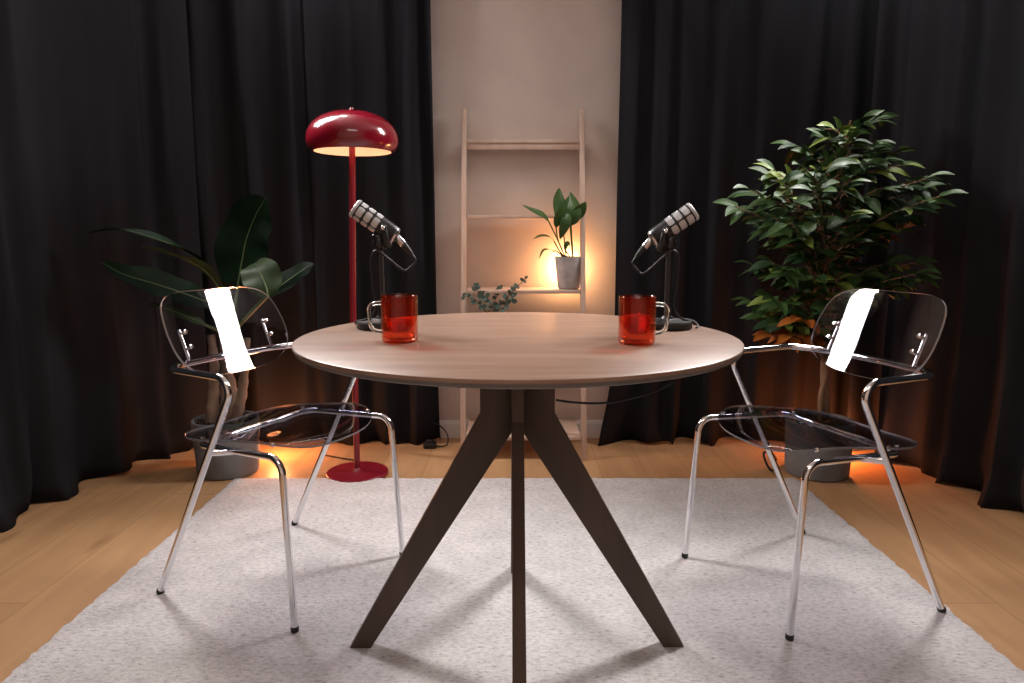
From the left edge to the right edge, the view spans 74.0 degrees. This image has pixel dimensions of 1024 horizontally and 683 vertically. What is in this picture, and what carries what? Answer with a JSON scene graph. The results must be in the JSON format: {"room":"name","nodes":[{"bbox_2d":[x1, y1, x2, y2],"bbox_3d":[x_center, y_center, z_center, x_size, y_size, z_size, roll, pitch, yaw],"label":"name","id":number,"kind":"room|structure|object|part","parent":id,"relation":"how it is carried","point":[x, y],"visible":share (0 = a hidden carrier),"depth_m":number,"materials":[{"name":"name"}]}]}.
{"room":"studio","nodes":[
{"label":"studio","id":0,"kind":"room"},
{"bbox_2d":[0,438,1023,682],"bbox_3d":[0.020,0.907,1.020,4.200,0.100,5.145,0,9,0],"label":"floor","id":1,"kind":"structure","parent":0,"point":[58,557],"depth_m":2.42,"materials":[{"name":"brown wood"}]},
{"bbox_2d":[80,194,313,480],"bbox_3d":[-1.242,-0.013,2.800,0.758,1.183,0.468,0,9,0],"label":"potted palm","id":2,"kind":"object","parent":1,"relation":"on","point":[240,250],"visible":0.81,"depth_m":2.86,"materials":[{"name":"green plant"}]},
{"bbox_2d":[190,410,259,480],"bbox_3d":[-1.228,0.445,2.932,0.274,0.238,0.274,0,9,0],"label":"pot","id":3,"kind":"object","parent":2,"relation":"attached to","point":[224,467],"depth_m":2.84,"materials":[{"name":"grey ceramic"}]},
{"bbox_2d":[305,107,397,482],"bbox_3d":[-0.697,-0.180,2.811,0.495,1.510,0.358,3,9,18],"label":"floor lamp","id":4,"kind":"object","parent":1,"relation":"on","point":[352,133],"visible":0.96,"depth_m":2.70,"materials":[{"name":"red metal"}]},
{"bbox_3d":[-0.760,0.534,3.094,0.274,0.010,0.040,6,11,35],"label":"power cord","id":5,"kind":"part","parent":4,"relation":"part of","materials":[{"name":"black plastic"}]},
{"bbox_3d":[-0.632,-0.831,2.691,0.358,0.157,0.358,0,9,0],"label":"lamp shade","id":6,"kind":"part","parent":4,"relation":"part of","materials":[{"name":"red paint"}]},
{"bbox_2d":[423,422,448,448],"bbox_3d":[-0.372,0.456,3.309,0.128,0.103,0.123,0,9,0],"label":"power adapter","id":7,"kind":"object","parent":1,"relation":"on","point":[429,443],"visible":0.98,"depth_m":3.26,"materials":[{"name":"black plastic"}]},
{"bbox_3d":[-0.367,0.451,3.333,0.086,0.101,0.136,-5,10,-31],"label":"cord","id":8,"kind":"part","parent":7,"relation":"part of","materials":[{"name":"black plastic"}]},
{"bbox_2d":[2,478,1023,682],"bbox_3d":[0.013,0.750,1.664,2.338,0.016,2.373,0,9,0],"label":"area rug","id":9,"kind":"object","parent":1,"relation":"on","point":[222,615],"visible":0.9,"depth_m":1.85,"materials":[{"name":"carpet"}]},
{"bbox_2d":[156,287,404,632],"bbox_3d":[-0.672,0.275,1.975,0.526,0.839,0.537,4,10,26],"label":"dining chair","id":10,"kind":"object","parent":9,"relation":"on","point":[239,435],"visible":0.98,"depth_m":1.86,"materials":[{"name":"silver metal"}]},
{"bbox_3d":[-0.847,0.424,1.799,0.326,0.591,0.019,4,10,25],"label":"leg","id":11,"kind":"part","parent":10,"relation":"part of","materials":[{"name":"silver metal"}]},
{"bbox_3d":[-0.851,-0.034,2.019,0.126,0.241,0.416,4,10,26],"label":"backrest","id":12,"kind":"part","parent":10,"relation":"part of","materials":[{"name":"clear plastic"}]},
{"bbox_3d":[-0.724,0.071,1.970,0.314,0.074,0.520,4,10,26],"label":"arm and rail","id":13,"kind":"part","parent":10,"relation":"part of","materials":[{"name":"silver metal"}]},
{"bbox_3d":[-0.666,0.238,1.966,0.453,0.048,0.453,4,10,26],"label":"seat","id":14,"kind":"part","parent":10,"relation":"part of","materials":[{"name":"plastic"}]},
{"bbox_3d":[-0.558,0.530,1.699,0.018,0.404,0.043,-8,12,-42],"label":"leg","id":15,"kind":"part","parent":10,"relation":"part of","materials":[{"name":"silver metal"}]},
{"bbox_3d":[-0.615,0.264,1.945,0.348,0.049,0.512,4,10,26],"label":"seat rail","id":16,"kind":"part","parent":10,"relation":"part of","materials":[{"name":"silver metal"}]},
{"bbox_3d":[-0.620,0.356,2.249,0.326,0.591,0.019,5,10,28],"label":"leg","id":17,"kind":"part","parent":10,"relation":"part of","materials":[{"name":"silver metal"}]},
{"bbox_3d":[-0.355,0.469,2.102,0.043,0.404,0.018,1,9,5],"label":"leg","id":18,"kind":"part","parent":10,"relation":"part of","materials":[{"name":"silver metal"}]},
{"bbox_2d":[292,312,744,682],"bbox_3d":[0.013,0.364,1.608,0.982,0.766,0.982,0,9,0],"label":"round table","id":19,"kind":"object","parent":9,"relation":"on","point":[517,361],"visible":0.9,"depth_m":1.53,"materials":[{"name":"brown wood"}]},
{"bbox_2d":[349,200,415,330],"bbox_3d":[-0.348,-0.190,1.677,0.207,0.309,0.124,8,12,43],"label":"desk microphone","id":20,"kind":"object","parent":19,"relation":"on","point":[386,232],"visible":0.98,"depth_m":1.63,"materials":[{"name":"black metal"}]},
{"bbox_2d":[353,203,383,231],"bbox_3d":[-0.344,-0.297,1.629,0.073,0.071,0.047,-1,9,-7],"label":"grille","id":21,"kind":"object","parent":20,"relation":"attached to","point":[367,216],"depth_m":1.61,"materials":[{"name":"grey metal"}]},
{"bbox_3d":[-0.320,-0.143,1.658,0.017,0.167,0.017,0,9,0],"label":"post","id":22,"kind":"part","parent":20,"relation":"part of","materials":[{"name":"black metal"}]},
{"bbox_2d":[367,295,417,343],"bbox_3d":[-0.249,-0.051,1.457,0.102,0.100,0.077,7,11,40],"label":"glass mug","id":23,"kind":"object","parent":19,"relation":"on","point":[394,325],"visible":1,"depth_m":1.44,"materials":[{"name":"clear"}]},
{"bbox_3d":[-0.294,-0.052,1.458,0.036,0.071,0.008,2,9,10],"label":"handle","id":24,"kind":"part","parent":23,"relation":"part of","materials":[{"name":"clear glass"}]},
{"bbox_3d":[-0.196,0.377,1.609,0.396,0.740,0.029,0,9,0],"label":"leg","id":25,"kind":"part","parent":19,"relation":"part of","materials":[{"name":"brown wood"}]},
{"bbox_3d":[0.011,0.346,1.816,0.029,0.740,0.396,0,9,0],"label":"leg","id":26,"kind":"part","parent":19,"relation":"part of","materials":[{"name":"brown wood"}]},
{"bbox_3d":[0.014,0.408,1.404,0.029,0.740,0.396,0,9,0],"label":"leg","id":27,"kind":"part","parent":19,"relation":"part of","materials":[{"name":"brown wood"}]},
{"bbox_3d":[0.221,0.377,1.611,0.396,0.740,0.029,0,9,0],"label":"leg","id":28,"kind":"part","parent":19,"relation":"part of","materials":[{"name":"brown wood"}]},
{"bbox_2d":[556,379,675,404],"bbox_3d":[0.282,0.072,1.621,0.375,0.143,0.062,-4,10,-26],"label":"cable","id":29,"kind":"object","parent":19,"relation":"hanging from","point":[673,380],"visible":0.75,"depth_m":1.60,"materials":[{"name":"black rubber"}]},
{"bbox_2d":[618,296,669,345],"bbox_3d":[0.273,-0.045,1.417,0.102,0.100,0.078,3,9,18],"label":"glass mug","id":30,"kind":"object","parent":19,"relation":"on","point":[638,324],"visible":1,"depth_m":1.41,"materials":[{"name":"clear"}]},
{"bbox_3d":[0.315,-0.048,1.432,0.036,0.071,0.008,-2,9,-12],"label":"handle","id":31,"kind":"part","parent":30,"relation":"part of","materials":[{"name":"clear glass"}]},
{"bbox_2d":[631,203,698,330],"bbox_3d":[0.407,-0.186,1.678,0.210,0.302,0.123,-8,12,-42],"label":"desk microphone","id":32,"kind":"object","parent":19,"relation":"on","point":[663,235],"visible":0.98,"depth_m":1.63,"materials":[{"name":"black metal"}]},
{"bbox_3d":[0.382,-0.143,1.658,0.017,0.167,0.017,0,9,0],"label":"post","id":33,"kind":"part","parent":32,"relation":"part of","materials":[{"name":"black metal"}]},
{"bbox_2d":[664,205,694,233],"bbox_3d":[0.402,-0.290,1.631,0.073,0.071,0.047,1,9,7],"label":"grille","id":34,"kind":"object","parent":32,"relation":"attached to","point":[679,220],"depth_m":1.61,"materials":[{"name":"grey metal"}]},
{"bbox_2d":[681,289,946,640],"bbox_3d":[0.853,0.283,1.923,0.526,0.839,0.537,-3,9,-19],"label":"dining chair","id":35,"kind":"object","parent":9,"relation":"on","point":[886,452],"visible":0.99,"depth_m":1.79,"materials":[{"name":"silver metal"}]},
{"bbox_3d":[0.551,0.470,2.091,0.043,0.404,0.018,0,9,2],"label":"leg","id":36,"kind":"part","parent":35,"relation":"part of","materials":[{"name":"silver metal"}]},
{"bbox_3d":[0.836,0.363,2.201,0.326,0.591,0.019,-3,9,-20],"label":"leg","id":37,"kind":"part","parent":35,"relation":"part of","materials":[{"name":"silver metal"}]},
{"bbox_3d":[0.792,0.271,1.900,0.348,0.049,0.512,-3,9,-19],"label":"seat rail","id":38,"kind":"part","parent":35,"relation":"part of","materials":[{"name":"silver metal"}]},
{"bbox_3d":[0.698,0.535,1.665,0.043,0.404,0.018,-7,11,-39],"label":"leg","id":39,"kind":"part","parent":35,"relation":"part of","materials":[{"name":"silver metal"}]},
{"bbox_3d":[0.846,0.246,1.915,0.453,0.048,0.453,-3,9,-19],"label":"seat","id":40,"kind":"part","parent":35,"relation":"part of","materials":[{"name":"plastic"}]},
{"bbox_3d":[0.907,0.080,1.911,0.314,0.074,0.520,-3,9,-19],"label":"arm and rail","id":41,"kind":"part","parent":35,"relation":"part of","materials":[{"name":"silver metal"}]},
{"bbox_3d":[1.043,-0.022,1.942,0.126,0.241,0.416,-3,9,-19],"label":"backrest","id":42,"kind":"part","parent":35,"relation":"part of","materials":[{"name":"clear plastic"}]},
{"bbox_3d":[1.000,0.436,1.725,0.326,0.591,0.019,-3,9,-17],"label":"leg","id":43,"kind":"part","parent":35,"relation":"part of","materials":[{"name":"silver metal"}]},
{"bbox_2d":[460,109,586,460],"bbox_3d":[0.052,-0.276,3.146,0.574,1.599,0.372,0,9,0],"label":"ladder shelf","id":44,"kind":"object","parent":1,"relation":"on","point":[570,426],"visible":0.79,"depth_m":3.16,"materials":[{"name":"brown wood"}]},
{"bbox_3d":[-0.224,-0.274,3.138,0.022,1.599,0.355,0,9,0],"label":"rail","id":45,"kind":"part","parent":44,"relation":"part of","materials":[{"name":"brown wood"}]},
{"bbox_2d":[461,276,527,311],"bbox_3d":[-0.077,-0.105,3.139,0.300,0.401,0.227,0,9,0],"label":"eucalyptus","id":46,"kind":"object","parent":44,"relation":"on","point":[496,306],"visible":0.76,"depth_m":3.09,"materials":[{"name":"green plant"}]},
{"bbox_2d":[523,188,586,288],"bbox_3d":[0.209,-0.470,3.115,0.311,0.466,0.151,-8,12,-42],"label":"potted plant","id":47,"kind":"object","parent":44,"relation":"on","point":[567,267],"visible":1,"depth_m":3.13,"materials":[{"name":"plant"}]},
{"bbox_2d":[555,256,580,288],"bbox_3d":[0.268,-0.324,3.203,0.136,0.152,0.136,0,9,0],"label":"pot","id":48,"kind":"object","parent":47,"relation":"attached to","point":[567,267],"depth_m":3.15,"materials":[{"name":"ceramic"}]},
{"bbox_3d":[0.328,-0.274,3.138,0.022,1.599,0.355,0,9,0],"label":"rail","id":49,"kind":"part","parent":44,"relation":"part of","materials":[{"name":"brown wood"}]},
{"bbox_2d":[763,451,777,471],"bbox_3d":[1.133,0.515,2.992,0.050,0.078,0.226,4,10,26],"label":"cable","id":50,"kind":"object","parent":1,"relation":"on","point":[764,452],"visible":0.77,"depth_m":2.91,"materials":[{"name":"black rubber"}]},
{"bbox_2d":[712,110,966,481],"bbox_3d":[1.268,-0.165,2.712,0.913,1.509,0.673,0,9,0],"label":"potted ficus","id":51,"kind":"object","parent":1,"relation":"on","point":[795,325],"visible":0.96,"depth_m":2.65,"materials":[{"name":"green plant"}]},
{"bbox_2d":[784,411,855,481],"bbox_3d":[1.312,0.447,2.915,0.276,0.238,0.276,0,9,0],"label":"pot","id":52,"kind":"object","parent":51,"relation":"attached to","point":[799,435],"depth_m":2.82,"materials":[{"name":"grey ceramic"}]},
{"bbox_2d":[430,0,621,419],"bbox_3d":[0.020,-0.817,3.310,4.000,2.620,0.100,0,9,0],"label":"wall","id":53,"kind":"structure","parent":0,"point":[519,69],"depth_m":3.24,"materials":[{"name":"paint"}]},
{"bbox_2d":[439,420,733,437],"bbox_3d":[0.020,0.442,3.443,4.000,0.090,0.016,0,9,0],"label":"baseboard","id":54,"kind":"structure","parent":53,"relation":"attached to","point":[452,427],"depth_m":3.44,"materials":[{"name":"white paint"}]},
{"bbox_3d":[0.020,-1.782,0.611,4.200,0.100,5.145,0,9,0],"label":"ceiling","id":55,"kind":"structure","parent":0,"visible":0},
{"bbox_2d":[0,0,207,532],"bbox_3d":[-1.756,-0.511,1.446,0.343,2.584,3.405,1,9,5],"label":"curtain","id":56,"kind":"object","parent":55,"relation":"hanging from","point":[96,116],"visible":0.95,"depth_m":2.74,"materials":[{"name":"black fabric"}]},
{"bbox_2d":[186,0,440,445],"bbox_3d":[-1.007,-0.773,3.171,1.307,2.584,0.118,0,9,0],"label":"curtain","id":57,"kind":"object","parent":55,"relation":"hanging from","point":[262,71],"visible":0.59,"depth_m":3.16,"materials":[{"name":"black fabric"}]},
{"bbox_2d":[598,0,878,445],"bbox_3d":[1.119,-0.774,3.174,1.406,2.584,0.128,0,9,-2],"label":"curtain","id":58,"kind":"object","parent":55,"relation":"hanging from","point":[707,87],"visible":0.57,"depth_m":3.15,"materials":[{"name":"black fabric"}]},
{"bbox_2d":[847,0,1023,511],"bbox_3d":[1.817,-0.505,1.406,0.278,2.584,3.327,-1,9,-4],"label":"curtain","id":59,"kind":"object","parent":55,"relation":"hanging from","point":[951,71],"visible":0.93,"depth_m":2.72,"materials":[{"name":"black fabric"}]}
]}

